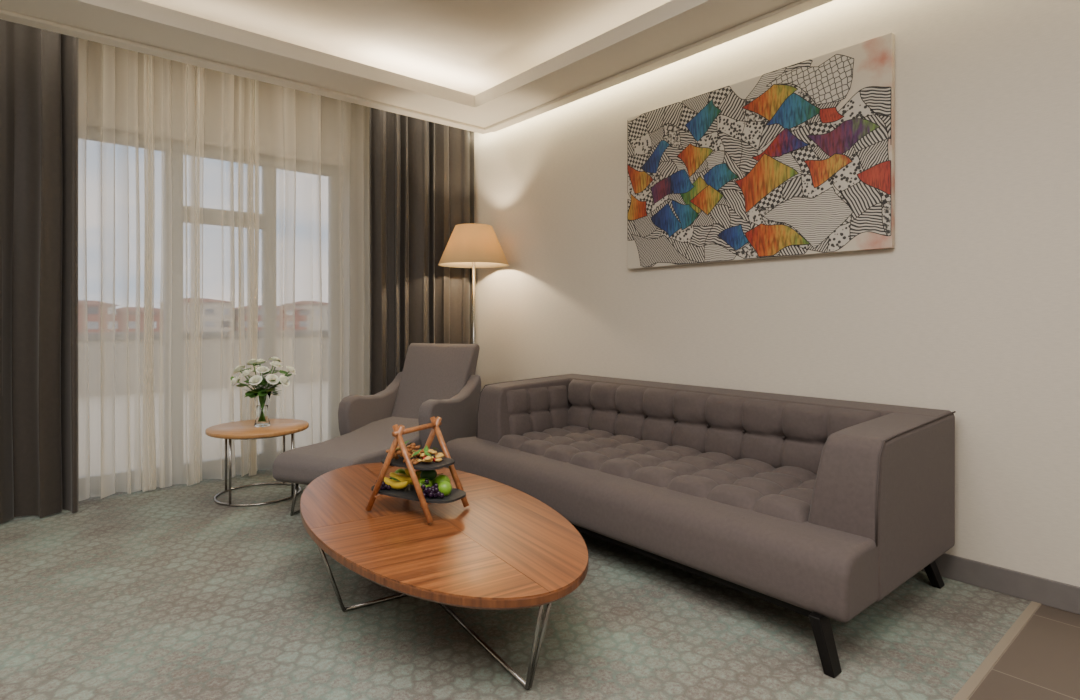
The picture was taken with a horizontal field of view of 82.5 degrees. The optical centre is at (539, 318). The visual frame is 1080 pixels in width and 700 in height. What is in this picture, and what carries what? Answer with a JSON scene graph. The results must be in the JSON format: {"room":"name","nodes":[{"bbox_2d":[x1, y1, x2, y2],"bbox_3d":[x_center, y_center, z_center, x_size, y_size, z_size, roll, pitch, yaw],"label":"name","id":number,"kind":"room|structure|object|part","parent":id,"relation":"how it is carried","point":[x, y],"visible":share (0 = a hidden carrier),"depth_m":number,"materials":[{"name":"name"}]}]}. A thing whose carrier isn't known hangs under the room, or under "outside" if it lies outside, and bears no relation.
{"room":"hotel room","nodes":[
{"label":"hotel room","id":0,"kind":"room"},
{"bbox_2d":[87,40,358,168],"bbox_3d":[-3.477,-1.670,4.066,6.600,0.660,0.200,0,0,-41],"label":"lintel","id":1,"kind":"object","parent":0,"point":[212,104],"depth_m":4.77,"materials":[{"name":"paint"}]},
{"bbox_2d":[87,126,337,176],"bbox_3d":[-3.012,-1.300,4.444,3.200,0.080,0.070,0,0,-41],"label":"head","id":2,"kind":"object","parent":1,"relation":"attached to","point":[211,152],"visible":0.23,"depth_m":4.79},
{"bbox_2d":[341,167,359,399],"bbox_3d":[-1.387,-0.070,5.853,1.100,2.540,0.200,0,0,-41],"label":"pier","id":3,"kind":"object","parent":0,"point":[354,227],"visible":0.14,"depth_m":5.49,"materials":[{"name":"paint"}]},
{"bbox_2d":[89,0,670,104],"bbox_3d":[-0.712,-1.985,0.871,6.850,0.130,8.650,0,0,-41],"label":"ceiling","id":4,"kind":"structure","parent":0,"point":[472,47],"depth_m":4.06,"materials":[{"name":"paint"}]},
{"bbox_2d":[78,38,89,499],"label":"sheer curtain","id":5,"kind":"object","parent":4,"relation":"hanging from","point":[82,43],"depth_m":4.04,"materials":[{"name":"white fabric"}]},
{"bbox_2d":[97,42,171,498],"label":"sheer curtain","id":6,"kind":"object","parent":4,"relation":"hanging from","point":[105,53],"depth_m":4.21,"materials":[{"name":"white fabric"}]},
{"bbox_2d":[183,63,204,485],"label":"sheer curtain","id":7,"kind":"object","parent":4,"relation":"hanging from","point":[196,74],"depth_m":4.45,"materials":[{"name":"white fabric"}]},
{"bbox_2d":[217,72,259,424],"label":"sheer curtain","id":8,"kind":"object","parent":4,"relation":"hanging from","point":[252,159],"depth_m":4.67,"materials":[{"name":"white fabric"}]},
{"bbox_2d":[0,0,507,127],"bbox_3d":[-2.748,-1.660,3.190,6.370,0.030,0.440,0,0,-41],"label":"cornice","id":9,"kind":"structure","parent":4,"relation":"attached to","point":[66,12],"depth_m":3.83,"materials":[{"name":"paint"}]},
{"bbox_2d":[0,9,489,133],"bbox_3d":[-2.873,-1.633,3.313,6.340,0.024,0.100,0,0,-41],"label":"curtain rail","id":10,"kind":"object","parent":9,"relation":"attached to","point":[5,15],"visible":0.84,"depth_m":3.96,"materials":[{"name":"paint"}]},
{"bbox_2d":[70,0,476,108],"bbox_3d":[-2.536,-1.688,3.065,5.370,0.093,0.025,0,0,-41],"label":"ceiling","id":11,"kind":"structure","parent":9,"relation":"attached to","point":[138,9],"depth_m":3.80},
{"bbox_2d":[274,85,295,418],"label":"sheer curtain","id":12,"kind":"object","parent":4,"relation":"hanging from","point":[285,334],"depth_m":4.85,"materials":[{"name":"white fabric"}]},
{"bbox_2d":[304,92,321,445],"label":"sheer curtain","id":13,"kind":"object","parent":4,"relation":"hanging from","point":[313,416],"depth_m":5.00,"materials":[{"name":"white fabric"}]},
{"bbox_2d":[337,99,351,402],"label":"sheer curtain","id":14,"kind":"object","parent":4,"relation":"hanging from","point":[346,105],"depth_m":5.16,"materials":[{"name":"white fabric"}]},
{"bbox_2d":[359,105,369,395],"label":"sheer curtain","id":15,"kind":"object","parent":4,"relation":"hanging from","point":[364,111],"depth_m":5.29,"materials":[{"name":"white fabric"}]},
{"bbox_3d":[-3.058,-1.903,3.714,6.380,0.035,0.080,0,0,-41],"label":"rail","id":16,"kind":"object","parent":4,"relation":"attached to","visible":0},
{"bbox_2d":[0,19,78,523],"bbox_3d":[-3.368,-0.346,3.445,1.260,3.068,0.171,0,0,-41],"label":"curtain","id":17,"kind":"object","parent":16,"relation":"hanging from","point":[39,391],"visible":0.95,"depth_m":3.71,"materials":[{"name":"fabric"}]},
{"bbox_2d":[370,107,473,394],"bbox_3d":[-1.011,-0.346,5.421,1.030,3.068,0.141,0,0,-41],"label":"curtain","id":18,"kind":"object","parent":16,"relation":"hanging from","point":[422,171],"visible":0.66,"depth_m":5.37,"materials":[{"name":"fabric"}]},
{"bbox_2d":[0,464,1030,699],"bbox_3d":[-1.922,1.250,2.324,6.700,0.100,4.770,0,0,-41],"label":"floor","id":19,"kind":"structure","parent":0,"point":[173,592],"depth_m":2.40,"materials":[{"name":"carpet"}]},
{"bbox_2d":[79,452,276,492],"bbox_3d":[-3.012,1.150,4.444,3.200,0.100,0.070,0,0,-41],"label":"sill","id":20,"kind":"structure","parent":19,"relation":"on","point":[208,466],"depth_m":4.66,"materials":[{"name":"grey"}]},
{"bbox_2d":[164,150,182,465],"bbox_3d":[-2.768,-0.080,4.652,0.120,2.360,0.070,0,0,-41],"label":"mullion","id":21,"kind":"object","parent":20,"relation":"on","point":[176,157],"visible":0.92,"depth_m":4.63,"materials":[{"name":"grey metal"}]},
{"bbox_2d":[183,206,263,228],"bbox_3d":[-2.502,-0.800,4.880,0.580,0.120,0.070,0,0,-41],"label":"transom","id":22,"kind":"object","parent":21,"relation":"attached to","point":[210,216],"visible":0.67,"depth_m":4.82,"materials":[{"name":"grey"}]},
{"bbox_2d":[78,139,329,476],"bbox_3d":[-3.010,-0.080,4.443,3.100,2.400,0.006,0,0,-41],"label":"pane","id":23,"kind":"object","parent":20,"relation":"on","point":[211,175],"visible":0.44,"depth_m":4.79,"materials":[{"name":"clear glass"}]},
{"bbox_2d":[263,165,275,452],"bbox_3d":[-2.244,-0.080,5.101,0.100,2.360,0.070,0,0,-41],"label":"mullion","id":24,"kind":"object","parent":20,"relation":"on","point":[269,172],"visible":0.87,"depth_m":5.07,"materials":[{"name":"grey metal"}]},
{"bbox_2d":[330,176,339,438],"bbox_3d":[-1.826,-0.080,5.458,0.080,2.360,0.070,0,0,-41],"label":"mullion","id":25,"kind":"object","parent":20,"relation":"on","point":[334,224],"visible":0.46,"depth_m":5.43,"materials":[{"name":"grey metal"}]},
{"bbox_2d":[205,419,308,506],"bbox_3d":[-1.918,0.965,4.202,0.640,0.469,0.640,0,0,-41],"label":"round side table","id":26,"kind":"object","parent":19,"relation":"on","point":[245,429],"visible":0.91,"depth_m":4.07,"materials":[{"name":"brown wood"}]},
{"bbox_3d":[-2.175,0.975,4.268,0.015,0.430,0.016,0,0,-41],"label":"leg","id":27,"kind":"part","parent":26,"relation":"part of","materials":[{"name":"silver metal"}]},
{"bbox_3d":[-1.985,0.975,3.945,0.015,0.430,0.016,0,0,-41],"label":"leg","id":28,"kind":"part","parent":26,"relation":"part of","materials":[{"name":"silver metal"}]},
{"bbox_2d":[230,357,295,426],"bbox_3d":[-1.887,0.495,4.197,0.415,0.468,0.265,0,0,4],"label":"vase","id":29,"kind":"object","parent":26,"relation":"on","point":[262,395],"visible":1,"depth_m":4.16,"materials":[{"name":"clear glass"}]},
{"bbox_3d":[-1.852,0.975,4.458,0.015,0.430,0.016,0,0,-41],"label":"leg","id":30,"kind":"part","parent":26,"relation":"part of","materials":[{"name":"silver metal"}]},
{"bbox_3d":[-1.662,0.975,4.136,0.015,0.430,0.016,0,0,-41],"label":"leg","id":31,"kind":"part","parent":26,"relation":"part of","materials":[{"name":"silver metal"}]},
{"bbox_2d":[272,343,480,515],"bbox_3d":[-1.064,0.699,4.333,0.770,0.998,1.594,0,0,22],"label":"chaise lounge","id":32,"kind":"object","parent":19,"relation":"on","point":[437,380],"visible":0.64,"depth_m":4.51,"materials":[{"name":"fabric"}]},
{"bbox_3d":[-1.264,0.711,4.737,0.100,0.548,0.780,0,0,22],"label":"arm","id":33,"kind":"part","parent":32,"relation":"part of","materials":[{"name":"fabric"}]},
{"bbox_3d":[-0.850,0.580,4.874,0.625,0.760,0.430,0,0,22],"label":"backrest","id":34,"kind":"part","parent":32,"relation":"part of","materials":[{"name":"fabric"}]},
{"bbox_3d":[-0.641,0.711,4.490,0.100,0.548,0.780,0,0,22],"label":"arm","id":35,"kind":"part","parent":32,"relation":"part of","materials":[{"name":"fabric"}]},
{"bbox_2d":[300,462,587,689],"bbox_3d":[-0.501,1.017,2.716,1.012,0.365,1.960,0,0,-41],"label":"oval coffee table","id":36,"kind":"object","parent":19,"relation":"on","point":[507,549],"visible":0.91,"depth_m":2.32,"materials":[{"name":"brown wood"}]},
{"bbox_3d":[-0.859,1.020,2.501,0.128,0.345,0.013,0,0,-28],"label":"leg","id":37,"kind":"part","parent":36,"relation":"part of","materials":[{"name":"silver metal"}]},
{"bbox_3d":[-0.847,1.020,2.483,0.127,0.345,0.013,0,0,-38],"label":"leg","id":38,"kind":"part","parent":36,"relation":"part of","materials":[{"name":"silver metal"}]},
{"bbox_2d":[366,416,468,522],"bbox_3d":[-0.532,0.635,2.683,0.450,0.387,0.300,0,0,30],"label":"tiered fruit stand","id":39,"kind":"object","parent":36,"relation":"on","point":[416,482],"visible":1,"depth_m":2.63,"materials":[{"name":"brown wood"}]},
{"bbox_3d":[-0.017,1.020,1.937,0.013,0.345,0.128,0,0,-28],"label":"leg","id":40,"kind":"part","parent":36,"relation":"part of","materials":[{"name":"silver metal"}]},
{"bbox_3d":[0.002,1.020,1.949,0.013,0.345,0.128,0,0,-38],"label":"leg","id":41,"kind":"part","parent":36,"relation":"part of","materials":[{"name":"silver metal"}]},
{"bbox_2d":[438,223,508,343],"bbox_3d":[-0.561,0.207,5.218,0.596,1.985,0.596,0,0,-41],"label":"floor lamp","id":42,"kind":"object","parent":19,"relation":"on","point":[471,245],"visible":0.72,"depth_m":5.05,"materials":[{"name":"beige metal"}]},
{"bbox_3d":[-0.561,-0.620,5.218,0.596,0.330,0.596,0,0,-41],"label":"lamp shade","id":43,"kind":"part","parent":42,"relation":"part of","materials":[{"name":"fabric"}]},
{"bbox_2d":[441,374,955,677],"bbox_3d":[0.599,0.808,3.404,1.175,0.784,2.604,0,0,-41],"label":"tufted sofa","id":44,"kind":"object","parent":19,"relation":"on","point":[818,509],"visible":0.98,"depth_m":2.78,"materials":[{"name":"fabric"}]},
{"bbox_3d":[-0.009,0.728,4.333,0.880,0.614,0.270,0,0,-41],"label":"arm","id":45,"kind":"part","parent":44,"relation":"part of","materials":[{"name":"fabric"}]},
{"bbox_3d":[0.223,1.050,3.086,0.030,0.031,2.400,0,0,-41],"label":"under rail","id":46,"kind":"part","parent":44,"relation":"part of","materials":[{"name":"fabric"}]},
{"bbox_3d":[0.982,1.113,2.117,0.084,0.175,0.096,0,0,-41],"label":"leg","id":47,"kind":"part","parent":44,"relation":"part of","materials":[{"name":"black wood"}]},
{"bbox_3d":[1.465,0.728,2.610,0.880,0.614,0.270,0,0,-41],"label":"arm","id":48,"kind":"part","parent":44,"relation":"part of","materials":[{"name":"fabric"}]},
{"bbox_3d":[1.757,1.113,2.780,0.094,0.175,0.096,0,0,-41],"label":"leg","id":49,"kind":"part","parent":44,"relation":"part of","materials":[{"name":"black wood"}]},
{"bbox_2d":[952,601,1040,699],"bbox_3d":[-0.400,1.248,0.467,6.600,0.103,0.030,0,0,-41],"label":"trim","id":50,"kind":"structure","parent":19,"relation":"on","point":[968,688],"depth_m":2.20,"materials":[{"name":"brown"}]},
{"bbox_2d":[477,0,798,117],"bbox_3d":[1.944,-1.660,2.281,0.420,0.030,7.040,0,0,-41],"label":"soffit","id":51,"kind":"structure","parent":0,"point":[717,16],"depth_m":3.77,"materials":[{"name":"paint"}]},
{"bbox_2d":[475,0,714,107],"bbox_3d":[1.572,-1.688,2.374,0.025,0.093,6.365,0,0,-41],"label":"lip","id":52,"kind":"object","parent":51,"relation":"attached to","point":[673,9],"visible":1,"depth_m":3.80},
{"bbox_2d":[485,0,833,131],"bbox_3d":[1.963,-1.633,2.521,0.100,0.024,7.380,0,0,-41],"label":"light","id":53,"kind":"object","parent":51,"relation":"attached to","point":[801,6],"visible":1,"depth_m":3.82,"materials":[{"name":"paint"}]},
{"bbox_2d":[474,0,1079,586],"bbox_3d":[1.817,-0.400,3.068,0.150,3.200,8.500,0,0,-41],"label":"wall","id":54,"kind":"structure","parent":0,"point":[973,312],"depth_m":2.99,"materials":[{"name":"paint"}]},
{"bbox_2d":[627,32,894,268],"bbox_3d":[1.176,-0.874,3.664,0.041,1.052,1.704,0,0,-41],"label":"abstract painting","id":55,"kind":"object","parent":54,"relation":"attached to","point":[798,159],"visible":1,"depth_m":3.48,"materials":[{"name":"fabric"}]},
{"bbox_2d":[921,553,1079,614],"bbox_3d":[1.787,1.145,2.976,0.015,0.110,8.300,0,0,-41],"label":"baseboard","id":56,"kind":"structure","parent":54,"relation":"attached to","point":[1055,594],"depth_m":2.67,"materials":[{"name":"grey wood"}]},
{"bbox_2d":[968,604,1079,699],"bbox_3d":[0.851,1.250,-0.917,6.700,0.100,3.700,0,0,-41],"label":"floor tile","id":57,"kind":"structure","parent":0,"point":[1042,662],"depth_m":2.14,"materials":[{"name":"brown tile"}]}
]}

